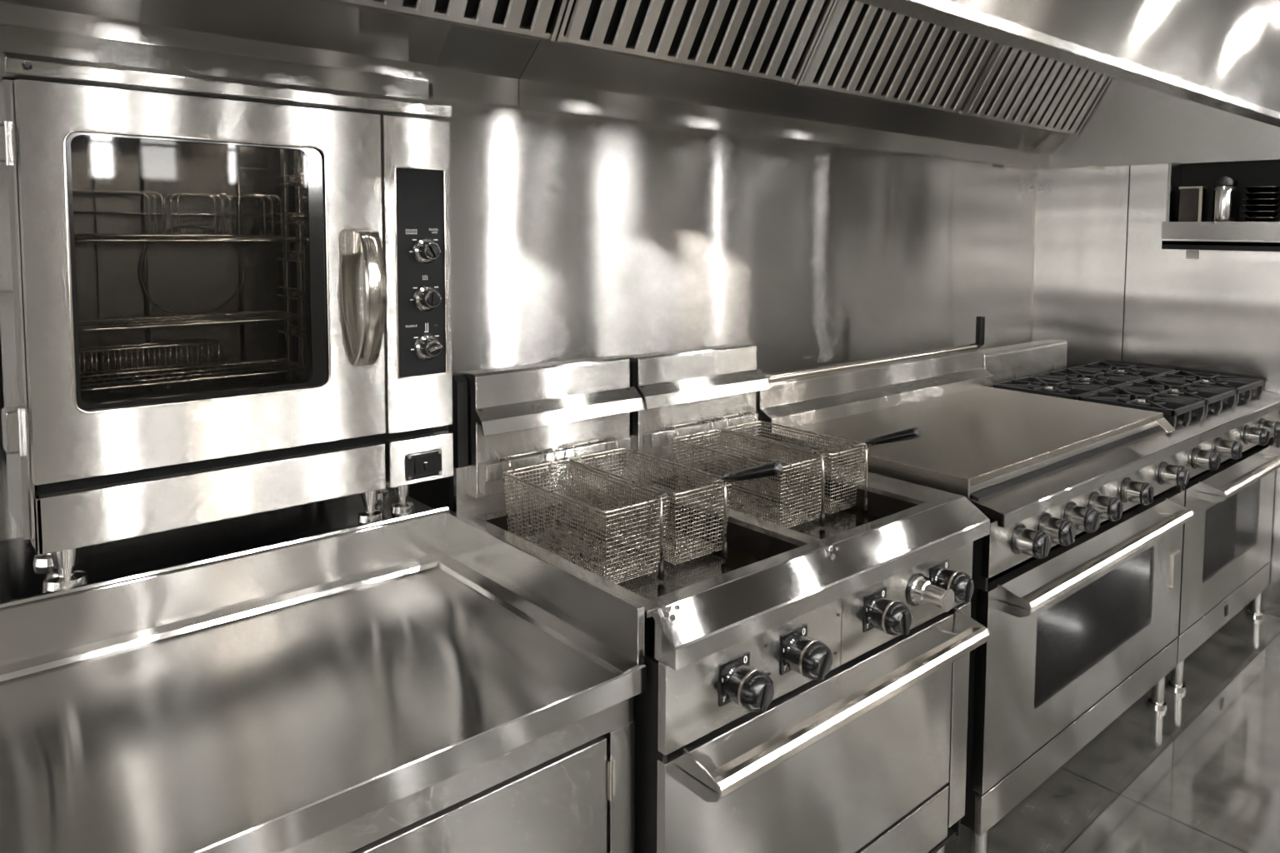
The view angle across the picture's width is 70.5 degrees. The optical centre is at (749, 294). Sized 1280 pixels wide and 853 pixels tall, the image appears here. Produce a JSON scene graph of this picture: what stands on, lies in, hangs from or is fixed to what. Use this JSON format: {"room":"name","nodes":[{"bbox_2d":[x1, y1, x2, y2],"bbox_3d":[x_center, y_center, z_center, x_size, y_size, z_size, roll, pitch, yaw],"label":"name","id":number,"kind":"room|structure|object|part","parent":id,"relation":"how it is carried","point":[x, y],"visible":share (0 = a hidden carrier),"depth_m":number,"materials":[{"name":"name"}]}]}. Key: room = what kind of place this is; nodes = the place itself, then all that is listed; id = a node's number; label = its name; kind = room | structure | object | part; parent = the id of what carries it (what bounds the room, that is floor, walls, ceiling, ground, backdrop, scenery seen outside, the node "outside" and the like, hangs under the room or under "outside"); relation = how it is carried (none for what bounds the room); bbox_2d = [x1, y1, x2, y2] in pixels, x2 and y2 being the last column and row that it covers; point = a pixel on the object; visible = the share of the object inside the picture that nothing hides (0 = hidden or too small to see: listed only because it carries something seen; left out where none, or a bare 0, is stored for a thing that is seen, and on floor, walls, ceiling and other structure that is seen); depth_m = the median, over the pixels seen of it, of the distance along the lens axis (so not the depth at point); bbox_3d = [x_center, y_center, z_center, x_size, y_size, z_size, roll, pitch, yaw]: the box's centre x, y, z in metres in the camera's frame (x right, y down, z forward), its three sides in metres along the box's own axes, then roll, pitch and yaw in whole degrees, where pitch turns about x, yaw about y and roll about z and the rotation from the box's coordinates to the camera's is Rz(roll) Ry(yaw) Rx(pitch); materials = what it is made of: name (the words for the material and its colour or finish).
{"room":"commercial kitchen","nodes":[
{"label":"commercial kitchen","id":0,"kind":"room"},
{"bbox_2d":[0,99,1036,541],"bbox_3d":[-1.865,0.003,1.391,9.197,3.000,0.100,-3,6,-44],"label":"wall","id":1,"kind":"structure","parent":0,"point":[573,237],"depth_m":3.02,"materials":[{"name":"metal"}]},
{"bbox_2d":[0,24,429,99],"bbox_3d":[-2.939,-0.160,0.144,5.932,0.475,0.150,-3,6,-44],"label":"trim","id":2,"kind":"structure","parent":1,"relation":"attached to","point":[17,39],"depth_m":1.81,"materials":[{"name":"metal"}]},
{"bbox_2d":[0,0,1279,169],"bbox_3d":[-0.092,-0.940,1.954,5.802,0.975,1.475,-3,6,-44],"label":"exhaust hood","id":3,"kind":"object","parent":1,"relation":"attached to","point":[1192,81],"visible":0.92,"depth_m":2.30,"materials":[{"name":"metal"}]},
{"bbox_2d":[337,0,567,41],"bbox_3d":[-0.748,-0.885,1.844,0.985,0.526,0.347,-3,6,-44],"label":"filter","id":4,"kind":"object","parent":3,"relation":"attached to","point":[540,18],"visible":1,"depth_m":2.18,"materials":[{"name":"metal"}]},
{"bbox_2d":[555,0,834,84],"bbox_3d":[-0.067,-0.924,2.512,0.914,0.526,0.347,-3,6,-44],"label":"filter","id":5,"kind":"object","parent":3,"relation":"attached to","point":[769,39],"visible":0.96,"depth_m":2.62,"materials":[{"name":"metal"}]},
{"bbox_2d":[796,0,1001,114],"bbox_3d":[0.620,-0.963,3.186,0.999,0.526,0.347,-3,6,-44],"label":"filter","id":6,"kind":"object","parent":3,"relation":"attached to","point":[859,48],"visible":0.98,"depth_m":3.20,"materials":[{"name":"metal"}]},
{"bbox_2d":[964,44,1111,135],"bbox_3d":[1.339,-1.004,3.891,1.005,0.526,0.347,-3,6,-44],"label":"filter","id":7,"kind":"object","parent":3,"relation":"attached to","point":[1018,87],"visible":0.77,"depth_m":3.92,"materials":[{"name":"metal"}]},
{"bbox_3d":[0.418,-0.907,1.436,5.790,0.937,0.020,-3,6,-44],"label":"panel","id":8,"kind":"part","parent":3,"relation":"part of","materials":[{"name":"metal"}]},
{"bbox_3d":[1.968,-1.061,3.981,0.018,0.949,1.463,-3,6,-44],"label":"panel","id":9,"kind":"part","parent":3,"relation":"part of","materials":[{"name":"metal"}]},
{"bbox_2d":[944,608,1279,852],"bbox_3d":[3.289,1.514,2.516,18.000,0.050,7.200,-3,6,-44],"label":"floor","id":10,"kind":"structure","parent":0,"point":[1201,774],"depth_m":2.70,"materials":[{"name":"tile"}]},
{"bbox_2d":[0,485,433,602],"bbox_3d":[-1.624,1.010,1.371,2.230,1.000,0.380,-3,6,-44],"label":"stand","id":11,"kind":"object","parent":10,"relation":"on","point":[19,578],"visible":0.16,"depth_m":1.75,"materials":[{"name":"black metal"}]},
{"bbox_2d":[0,51,453,591],"bbox_3d":[-0.975,0.045,1.738,0.749,0.889,0.348,-3,6,-44],"label":"oven","id":12,"kind":"object","parent":11,"relation":"on","point":[363,179],"visible":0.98,"depth_m":1.71,"materials":[{"name":"metal"}]},
{"bbox_2d":[74,235,304,242],"bbox_3d":[-1.066,-0.103,1.683,0.386,0.009,0.169,-3,6,-44],"label":"oven rack","id":13,"kind":"object","parent":12,"relation":"in","point":[77,238],"visible":0.8,"depth_m":1.63,"materials":[{"name":"silver metal"}]},
{"bbox_2d":[72,188,282,236],"bbox_3d":[-1.080,-0.150,1.685,0.343,0.081,0.108,-3,6,-44],"label":"wire stand","id":14,"kind":"object","parent":13,"relation":"on","point":[155,213],"visible":0.83,"depth_m":1.70,"materials":[{"name":"silver metal"}]},
{"bbox_2d":[77,309,305,332],"bbox_3d":[-1.067,0.048,1.694,0.386,0.009,0.169,-3,6,-44],"label":"oven rack","id":15,"kind":"object","parent":12,"relation":"in","point":[238,317],"visible":0.91,"depth_m":1.68,"materials":[{"name":"silver metal"}]},
{"bbox_2d":[80,358,306,392],"bbox_3d":[-1.069,0.151,1.701,0.386,0.009,0.169,-3,6,-44],"label":"oven rack","id":16,"kind":"object","parent":12,"relation":"in","point":[300,368],"visible":0.7,"depth_m":1.69,"materials":[{"name":"silver metal"}]},
{"bbox_2d":[79,339,219,377],"bbox_3d":[-1.149,0.120,1.692,0.252,0.049,0.055,-3,6,-44],"label":"wire tray","id":17,"kind":"object","parent":16,"relation":"on","point":[208,342],"visible":0.85,"depth_m":1.70,"materials":[{"name":"silver metal"}]},
{"bbox_3d":[-0.963,-0.042,1.601,0.407,0.469,0.004,-3,6,-44],"label":"window trim","id":18,"kind":"part","parent":12,"relation":"part of","materials":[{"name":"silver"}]},
{"bbox_3d":[-0.959,-0.026,1.635,0.566,0.646,0.040,-3,6,-44],"label":"door","id":19,"kind":"part","parent":12,"relation":"part of","materials":[{"name":"metal"}]},
{"bbox_3d":[-1.045,0.358,1.744,0.565,0.093,0.270,-3,6,-44],"label":"panel","id":20,"kind":"part","parent":12,"relation":"part of","materials":[{"name":"metal"}]},
{"bbox_3d":[-0.783,0.008,1.782,0.056,0.270,0.004,-3,6,-44],"label":"handle plate","id":21,"kind":"part","parent":12,"relation":"part of","materials":[{"name":"metal"}]},
{"bbox_3d":[-0.749,0.011,1.764,0.038,0.267,0.072,-3,6,-44],"label":"door handle","id":22,"kind":"part","parent":12,"relation":"part of","materials":[{"name":"silver metal"}]},
{"bbox_3d":[-0.684,-0.044,1.873,0.109,0.438,0.004,-3,6,-44],"label":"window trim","id":23,"kind":"part","parent":12,"relation":"part of","materials":[{"name":"black"}]},
{"bbox_3d":[-0.693,-0.045,1.882,0.105,0.434,0.020,-3,6,-44],"label":"control panel","id":24,"kind":"part","parent":12,"relation":"part of","materials":[{"name":"black"}]},
{"bbox_2d":[405,449,441,480],"bbox_3d":[-0.688,0.360,1.897,0.078,0.056,0.007,-3,6,-44],"label":"switch","id":25,"kind":"object","parent":12,"relation":"attached to","point":[421,464],"depth_m":1.89,"materials":[{"name":"black plastic"}]},
{"bbox_3d":[-0.666,-0.090,1.866,0.048,0.048,0.034,-3,6,-44],"label":"control knob","id":26,"kind":"part","parent":12,"relation":"part of","materials":[{"name":"silver metal"}]},
{"bbox_3d":[-0.668,0.009,1.873,0.048,0.048,0.034,-3,6,-44],"label":"control knob","id":27,"kind":"part","parent":12,"relation":"part of","materials":[{"name":"silver metal"}]},
{"bbox_3d":[-0.669,0.112,1.880,0.048,0.048,0.034,-3,6,-44],"label":"control knob","id":28,"kind":"part","parent":12,"relation":"part of","materials":[{"name":"silver metal"}]},
{"bbox_2d":[279,696,634,852],"bbox_3d":[-1.231,1.114,0.984,2.241,0.856,0.684,-3,6,-44],"label":"base cabinet","id":29,"kind":"object","parent":10,"relation":"on","point":[569,789],"visible":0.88,"depth_m":1.37,"materials":[{"name":"metal"}]},
{"bbox_2d":[0,505,645,852],"bbox_3d":[-1.224,0.611,0.956,2.251,0.150,0.714,-3,6,-44],"label":"countertop","id":30,"kind":"structure","parent":29,"relation":"on","point":[277,697],"depth_m":1.44,"materials":[{"name":"metal"}]},
{"bbox_3d":[-0.453,1.068,1.292,0.586,0.662,0.020,-3,6,-44],"label":"door","id":31,"kind":"part","parent":29,"relation":"part of","materials":[{"name":"metal"}]},
{"bbox_2d":[448,343,989,852],"bbox_3d":[-0.040,0.829,2.073,0.973,1.300,0.885,-3,6,-44],"label":"fryer","id":32,"kind":"object","parent":10,"relation":"on","point":[807,692],"visible":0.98,"depth_m":1.88,"materials":[{"name":"silver metal"}]},
{"bbox_3d":[-0.458,0.404,2.146,0.397,0.068,0.046,-3,6,-44],"label":"basket rail","id":33,"kind":"part","parent":32,"relation":"part of","materials":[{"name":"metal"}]},
{"bbox_2d":[500,448,669,584],"bbox_3d":[-0.361,0.467,1.915,0.164,0.185,0.463,-3,6,-44],"label":"basket","id":34,"kind":"object","parent":32,"relation":"on","point":[661,576],"visible":0.89,"depth_m":1.87,"materials":[{"name":"silver metal"}]},
{"bbox_2d":[565,436,783,564],"bbox_3d":[-0.193,0.441,1.992,0.170,0.229,0.586,-3,6,-44],"label":"basket","id":35,"kind":"object","parent":32,"relation":"on","point":[771,469],"visible":0.73,"depth_m":1.97,"materials":[{"name":"silver metal"}]},
{"bbox_3d":[-0.060,0.399,1.910,0.040,0.018,0.043,-3,6,-44],"label":"handle rod","id":36,"kind":"part","parent":35,"relation":"part of","materials":[{"name":"silver metal"}]},
{"bbox_3d":[-0.129,0.385,2.469,0.390,0.068,0.046,-3,6,-44],"label":"basket rail","id":37,"kind":"part","parent":32,"relation":"part of","materials":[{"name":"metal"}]},
{"bbox_3d":[-0.073,0.532,2.086,0.967,0.089,0.705,-3,6,-44],"label":"frame","id":38,"kind":"part","parent":32,"relation":"part of","materials":[{"name":"metal"}]},
{"bbox_3d":[-0.026,0.676,1.576,0.072,0.076,0.003,-3,6,-44],"label":"dial plate","id":39,"kind":"part","parent":32,"relation":"part of","materials":[{"name":"black plastic"}]},
{"bbox_3d":[-0.010,0.680,1.560,0.065,0.065,0.043,-3,6,-44],"label":"control knob","id":40,"kind":"part","parent":32,"relation":"part of","materials":[{"name":"black plastic"}]},
{"bbox_2d":[666,419,827,528],"bbox_3d":[-0.012,0.447,2.257,0.171,0.185,0.463,-3,6,-44],"label":"basket","id":41,"kind":"object","parent":32,"relation":"on","point":[743,497],"visible":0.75,"depth_m":2.21,"materials":[{"name":"silver metal"}]},
{"bbox_3d":[0.016,0.674,1.633,0.449,0.152,0.020,-3,6,-44],"label":"control panel","id":42,"kind":"part","parent":32,"relation":"part of","materials":[{"name":"metal"}]},
{"bbox_3d":[0.084,0.667,1.684,0.072,0.076,0.003,-3,6,-44],"label":"dial plate","id":43,"kind":"part","parent":32,"relation":"part of","materials":[{"name":"black plastic"}]},
{"bbox_3d":[0.100,0.670,1.667,0.065,0.065,0.043,-3,6,-44],"label":"control knob","id":44,"kind":"part","parent":32,"relation":"part of","materials":[{"name":"black plastic"}]},
{"bbox_3d":[0.157,0.959,1.797,0.857,0.406,0.022,-3,6,-44],"label":"door","id":45,"kind":"part","parent":32,"relation":"part of","materials":[{"name":"metal"}]},
{"bbox_2d":[716,411,920,514],"bbox_3d":[0.157,0.421,2.335,0.165,0.229,0.586,-3,6,-44],"label":"basket","id":46,"kind":"object","parent":32,"relation":"on","point":[914,432],"visible":0.68,"depth_m":2.29,"materials":[{"name":"silver metal"}]},
{"bbox_3d":[0.287,0.379,2.251,0.039,0.018,0.043,-3,6,-44],"label":"handle rod","id":47,"kind":"part","parent":46,"relation":"part of","materials":[{"name":"silver metal"}]},
{"bbox_3d":[0.234,0.783,1.741,0.823,0.030,0.034,-3,6,-44],"label":"door handle","id":48,"kind":"part","parent":32,"relation":"part of","materials":[{"name":"silver metal"}]},
{"bbox_3d":[0.260,0.653,1.856,0.072,0.076,0.003,-3,6,-44],"label":"dial plate","id":49,"kind":"part","parent":32,"relation":"part of","materials":[{"name":"black plastic"}]},
{"bbox_3d":[0.276,0.656,1.840,0.065,0.065,0.043,-3,6,-44],"label":"control knob","id":50,"kind":"part","parent":32,"relation":"part of","materials":[{"name":"black plastic"}]},
{"bbox_3d":[0.154,1.232,1.816,0.857,0.125,0.022,-3,6,-44],"label":"kick panel","id":51,"kind":"part","parent":32,"relation":"part of","materials":[{"name":"metal"}]},
{"bbox_3d":[0.349,0.655,1.960,0.481,0.152,0.020,-3,6,-44],"label":"control panel","id":52,"kind":"part","parent":32,"relation":"part of","materials":[{"name":"metal"}]},
{"bbox_3d":[0.365,0.645,1.959,0.072,0.072,0.003,-3,6,-44],"label":"dial plate","id":53,"kind":"part","parent":32,"relation":"part of","materials":[{"name":"silver metal"}]},
{"bbox_3d":[0.393,0.647,1.931,0.060,0.060,0.082,-3,6,-44],"label":"control knob","id":54,"kind":"part","parent":32,"relation":"part of","materials":[{"name":"silver metal"}]},
{"bbox_3d":[0.428,0.643,2.021,0.072,0.076,0.003,-3,6,-44],"label":"dial plate","id":55,"kind":"part","parent":32,"relation":"part of","materials":[{"name":"black plastic"}]},
{"bbox_3d":[0.455,1.393,2.188,0.060,0.170,0.060,-3,6,-44],"label":"leg","id":56,"kind":"part","parent":32,"relation":"part of","materials":[{"name":"silver metal"}]},
{"bbox_3d":[0.444,0.647,2.004,0.065,0.065,0.043,-3,6,-44],"label":"control knob","id":57,"kind":"part","parent":32,"relation":"part of","materials":[{"name":"black plastic"}]},
{"bbox_3d":[0.488,0.994,2.132,0.069,0.530,0.030,-3,6,-44],"label":"post","id":58,"kind":"part","parent":32,"relation":"part of","materials":[{"name":"metal"}]},
{"bbox_2d":[751,315,1199,852],"bbox_3d":[0.767,0.784,2.907,1.289,1.292,0.945,-3,6,-44],"label":"range","id":59,"kind":"object","parent":10,"relation":"on","point":[1076,576],"visible":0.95,"depth_m":2.61,"materials":[{"name":"silver metal"}]},
{"bbox_3d":[0.475,0.243,3.176,1.227,0.046,0.030,-3,6,-44],"label":"rail","id":60,"kind":"part","parent":59,"relation":"part of","materials":[{"name":"silver metal"}]},
{"bbox_3d":[0.740,0.421,2.880,1.222,0.020,0.682,-3,6,-44],"label":"griddle plate","id":61,"kind":"part","parent":59,"relation":"part of","materials":[{"name":"metal"}]},
{"bbox_3d":[0.584,1.403,2.285,0.063,0.140,0.064,-3,6,-44],"label":"leg","id":62,"kind":"part","parent":59,"relation":"part of","materials":[{"name":"silver metal"}]},
{"bbox_3d":[0.922,0.155,3.600,0.047,0.131,0.027,-3,6,-44],"label":"lever","id":63,"kind":"part","parent":59,"relation":"part of","materials":[{"name":"black plastic"}]},
{"bbox_3d":[0.683,0.620,2.269,0.076,0.076,0.003,-3,6,-44],"label":"dial plate","id":64,"kind":"part","parent":59,"relation":"part of","materials":[{"name":"silver metal"}]},
{"bbox_3d":[0.702,0.622,2.251,0.065,0.065,0.056,-3,6,-44],"label":"control knob","id":65,"kind":"part","parent":59,"relation":"part of","materials":[{"name":"silver metal"}]},
{"bbox_3d":[0.780,0.615,2.364,0.076,0.076,0.003,-3,6,-44],"label":"dial plate","id":66,"kind":"part","parent":59,"relation":"part of","materials":[{"name":"silver metal"}]},
{"bbox_3d":[0.798,0.616,2.345,0.065,0.065,0.056,-3,6,-44],"label":"control knob","id":67,"kind":"part","parent":59,"relation":"part of","materials":[{"name":"silver metal"}]},
{"bbox_3d":[0.883,0.609,2.465,0.076,0.076,0.003,-3,6,-44],"label":"dial plate","id":68,"kind":"part","parent":59,"relation":"part of","materials":[{"name":"silver metal"}]},
{"bbox_3d":[1.022,1.268,2.672,1.276,0.102,0.020,-3,6,-44],"label":"kick panel","id":69,"kind":"part","parent":59,"relation":"part of","materials":[{"name":"metal"}]},
{"bbox_3d":[0.901,0.610,2.446,0.065,0.065,0.056,-3,6,-44],"label":"control knob","id":70,"kind":"part","parent":59,"relation":"part of","materials":[{"name":"silver metal"}]},
{"bbox_3d":[1.022,0.953,2.654,1.276,0.514,0.030,-3,6,-44],"label":"oven door","id":71,"kind":"part","parent":59,"relation":"part of","materials":[{"name":"metal"}]},
{"bbox_3d":[1.033,0.596,2.628,1.284,0.137,0.020,-3,6,-44],"label":"control panel","id":72,"kind":"part","parent":59,"relation":"part of","materials":[{"name":"metal"}]},
{"bbox_3d":[0.986,0.603,2.567,0.076,0.076,0.003,-3,6,-44],"label":"dial plate","id":73,"kind":"part","parent":59,"relation":"part of","materials":[{"name":"silver metal"}]},
{"bbox_3d":[1.005,0.604,2.548,0.065,0.065,0.056,-3,6,-44],"label":"control knob","id":74,"kind":"part","parent":59,"relation":"part of","materials":[{"name":"silver metal"}]},
{"bbox_3d":[1.042,0.732,2.532,1.066,0.030,0.034,-3,6,-44],"label":"door handle","id":75,"kind":"part","parent":59,"relation":"part of","materials":[{"name":"silver metal"}]},
{"bbox_3d":[1.143,0.594,2.720,0.076,0.076,0.003,-3,6,-44],"label":"dial plate","id":76,"kind":"part","parent":59,"relation":"part of","materials":[{"name":"silver metal"}]},
{"bbox_3d":[1.162,0.595,2.702,0.065,0.065,0.056,-3,6,-44],"label":"control knob","id":77,"kind":"part","parent":59,"relation":"part of","materials":[{"name":"silver metal"}]},
{"bbox_3d":[1.409,1.356,3.094,0.063,0.140,0.064,-3,6,-44],"label":"leg","id":78,"kind":"part","parent":59,"relation":"part of","materials":[{"name":"silver metal"}]},
{"bbox_3d":[1.347,0.582,2.920,0.076,0.076,0.003,-3,6,-44],"label":"dial plate","id":79,"kind":"part","parent":59,"relation":"part of","materials":[{"name":"silver metal"}]},
{"bbox_3d":[1.365,0.584,2.901,0.065,0.065,0.056,-3,6,-44],"label":"control knob","id":80,"kind":"part","parent":59,"relation":"part of","materials":[{"name":"silver metal"}]},
{"bbox_2d":[982,338,1279,694],"bbox_3d":[1.592,0.812,3.736,1.035,1.140,0.965,-3,6,-44],"label":"range","id":81,"kind":"object","parent":10,"relation":"on","point":[1229,490],"depth_m":3.48,"materials":[{"name":"silver metal"}]},
{"bbox_3d":[1.203,0.392,3.591,0.300,0.057,0.357,-3,6,-44],"label":"burner grate","id":82,"kind":"part","parent":81,"relation":"part of","materials":[{"name":"black metal"}]},
{"bbox_3d":[1.436,0.379,3.820,0.338,0.057,0.357,-3,6,-44],"label":"burner grate","id":83,"kind":"part","parent":81,"relation":"part of","materials":[{"name":"black metal"}]},
{"bbox_3d":[1.682,0.364,4.061,0.336,0.057,0.357,-3,6,-44],"label":"burner grate","id":84,"kind":"part","parent":81,"relation":"part of","materials":[{"name":"black metal"}]},
{"bbox_3d":[1.456,0.413,3.334,0.300,0.057,0.350,-3,6,-44],"label":"burner grate","id":85,"kind":"part","parent":81,"relation":"part of","materials":[{"name":"black metal"}]},
{"bbox_2d":[1069,376,1258,423],"bbox_3d":[1.572,0.433,3.733,1.031,0.036,0.738,-3,6,-44],"label":"cooktop","id":86,"kind":"object","parent":81,"relation":"in","point":[1226,402],"depth_m":3.43,"materials":[{"name":"metal"}]},
{"bbox_3d":[1.690,0.400,3.563,0.338,0.057,0.350,-3,6,-44],"label":"burner grate","id":87,"kind":"part","parent":81,"relation":"part of","materials":[{"name":"black metal"}]},
{"bbox_3d":[1.534,1.349,3.217,0.063,0.140,0.064,-3,6,-44],"label":"leg","id":88,"kind":"part","parent":81,"relation":"part of","materials":[{"name":"silver metal"}]},
{"bbox_3d":[1.556,0.570,3.125,0.076,0.076,0.003,-3,6,-44],"label":"dial plate","id":89,"kind":"part","parent":81,"relation":"part of","materials":[{"name":"black plastic"}]},
{"bbox_3d":[1.574,0.572,3.106,0.065,0.065,0.056,-3,6,-44],"label":"control knob","id":90,"kind":"part","parent":81,"relation":"part of","materials":[{"name":"silver metal"}]},
{"bbox_3d":[1.936,0.386,3.804,0.336,0.057,0.350,-3,6,-44],"label":"burner grate","id":91,"kind":"part","parent":81,"relation":"part of","materials":[{"name":"black metal"}]},
{"bbox_3d":[1.718,0.561,3.284,0.076,0.076,0.003,-3,6,-44],"label":"dial plate","id":92,"kind":"part","parent":81,"relation":"part of","materials":[{"name":"black plastic"}]},
{"bbox_3d":[1.853,1.220,3.487,1.026,0.102,0.020,-3,6,-44],"label":"kick panel","id":93,"kind":"part","parent":81,"relation":"part of","materials":[{"name":"metal"}]},
{"bbox_3d":[1.736,0.563,3.265,0.065,0.065,0.056,-3,6,-44],"label":"control knob","id":94,"kind":"part","parent":81,"relation":"part of","materials":[{"name":"silver metal"}]},
{"bbox_3d":[1.853,0.906,3.469,1.026,0.514,0.030,-3,6,-44],"label":"oven door","id":95,"kind":"part","parent":81,"relation":"part of","materials":[{"name":"metal"}]},
{"bbox_3d":[1.863,0.548,3.443,1.034,0.137,0.020,-3,6,-44],"label":"control panel","id":96,"kind":"part","parent":81,"relation":"part of","materials":[{"name":"metal"}]},
{"bbox_3d":[1.946,0.548,3.508,0.076,0.076,0.003,-3,6,-44],"label":"dial plate","id":97,"kind":"part","parent":81,"relation":"part of","materials":[{"name":"black plastic"}]},
{"bbox_3d":[1.921,0.682,3.395,0.801,0.030,0.034,-3,6,-44],"label":"door handle","id":98,"kind":"part","parent":81,"relation":"part of","materials":[{"name":"silver metal"}]},
{"bbox_3d":[1.964,0.550,3.489,0.065,0.065,0.056,-3,6,-44],"label":"control knob","id":99,"kind":"part","parent":81,"relation":"part of","materials":[{"name":"silver metal"}]},
{"bbox_3d":[2.165,1.313,3.836,0.063,0.140,0.064,-3,6,-44],"label":"leg","id":100,"kind":"part","parent":81,"relation":"part of","materials":[{"name":"silver metal"}]},
{"bbox_3d":[2.078,0.541,3.637,0.076,0.076,0.003,-3,6,-44],"label":"dial plate","id":101,"kind":"part","parent":81,"relation":"part of","materials":[{"name":"black plastic"}]},
{"bbox_3d":[2.096,0.542,3.619,0.065,0.065,0.056,-3,6,-44],"label":"control knob","id":102,"kind":"part","parent":81,"relation":"part of","materials":[{"name":"silver metal"}]},
{"bbox_2d":[1032,159,1279,618],"bbox_3d":[1.897,-0.148,4.187,0.093,3.000,1.380,-3,6,-44],"label":"wall","id":103,"kind":"structure","parent":0,"point":[1217,312],"depth_m":4.18,"materials":[{"name":"metal"}]},
{"bbox_2d":[1030,170,1038,341],"bbox_3d":[1.450,-0.106,4.575,0.004,1.050,0.005,-3,6,-44],"label":"trim","id":104,"kind":"structure","parent":103,"relation":"attached to","point":[1037,170],"depth_m":4.57,"materials":[{"name":"silver metal"}]},
{"bbox_2d":[1120,165,1129,364],"bbox_3d":[1.778,-0.119,4.241,0.002,0.970,0.004,-3,6,-44],"label":"trim","id":105,"kind":"structure","parent":103,"relation":"attached to","point":[1129,166],"depth_m":4.24,"materials":[{"name":"silver metal"}]},
{"bbox_2d":[1161,159,1279,259],"bbox_3d":[2.084,-0.355,3.809,0.152,0.429,0.585,-3,6,-44],"label":"wall shelf","id":106,"kind":"object","parent":103,"relation":"attached to","point":[1256,172],"visible":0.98,"depth_m":3.87,"materials":[{"name":"metal"}]},
{"bbox_2d":[1178,185,1207,221],"bbox_3d":[1.946,-0.392,3.941,0.064,0.159,0.100,-3,6,-44],"label":"tin","id":107,"kind":"object","parent":106,"relation":"on","point":[1192,199],"visible":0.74,"depth_m":3.92,"materials":[{"name":"grey metal"}]},
{"bbox_2d":[1212,176,1237,221],"bbox_3d":[2.040,-0.405,3.850,0.092,0.199,0.092,-3,6,-44],"label":"canister","id":108,"kind":"object","parent":106,"relation":"on","point":[1225,187],"visible":0.83,"depth_m":3.81,"materials":[{"name":"silver metal"}]},
{"bbox_3d":[2.041,-0.482,3.844,0.092,0.044,0.092,-3,6,-44],"label":"lid","id":109,"kind":"part","parent":108,"relation":"part of","materials":[{"name":"black plastic"}]},
{"bbox_2d":[1241,217,1279,221],"bbox_3d":[2.133,-0.308,3.739,0.144,0.024,0.144,-3,6,-44],"label":"dish","id":110,"kind":"object","parent":106,"relation":"on","point":[1247,219],"visible":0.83,"depth_m":3.69,"materials":[{"name":"grey metal"}]},
{"bbox_2d":[1242,210,1279,217],"bbox_3d":[2.133,-0.333,3.737,0.144,0.024,0.144,-3,6,-44],"label":"dish","id":111,"kind":"object","parent":110,"relation":"on","point":[1249,213],"visible":1,"depth_m":3.69,"materials":[{"name":"grey metal"}]},
{"bbox_2d":[1242,205,1279,210],"bbox_3d":[2.134,-0.358,3.735,0.144,0.024,0.144,-3,6,-44],"label":"dish","id":112,"kind":"object","parent":111,"relation":"on","point":[1250,207],"visible":0.88,"depth_m":3.69,"materials":[{"name":"grey metal"}]},
{"bbox_2d":[1242,198,1279,204],"bbox_3d":[2.134,-0.383,3.733,0.144,0.024,0.144,-3,6,-44],"label":"dish","id":113,"kind":"object","parent":112,"relation":"on","point":[1260,201],"visible":0.91,"depth_m":3.69,"materials":[{"name":"grey metal"}]},
{"bbox_2d":[1243,192,1279,199],"bbox_3d":[2.134,-0.408,3.732,0.144,0.024,0.144,-3,6,-44],"label":"dish","id":114,"kind":"object","parent":113,"relation":"on","point":[1250,195],"visible":0.89,"depth_m":3.69,"materials":[{"name":"grey metal"}]},
{"bbox_2d":[1243,186,1279,192],"bbox_3d":[2.135,-0.432,3.730,0.144,0.024,0.144,-3,6,-44],"label":"dish","id":115,"kind":"object","parent":114,"relation":"on","point":[1250,189],"visible":0.88,"depth_m":3.68,"materials":[{"name":"grey metal"}]}
]}

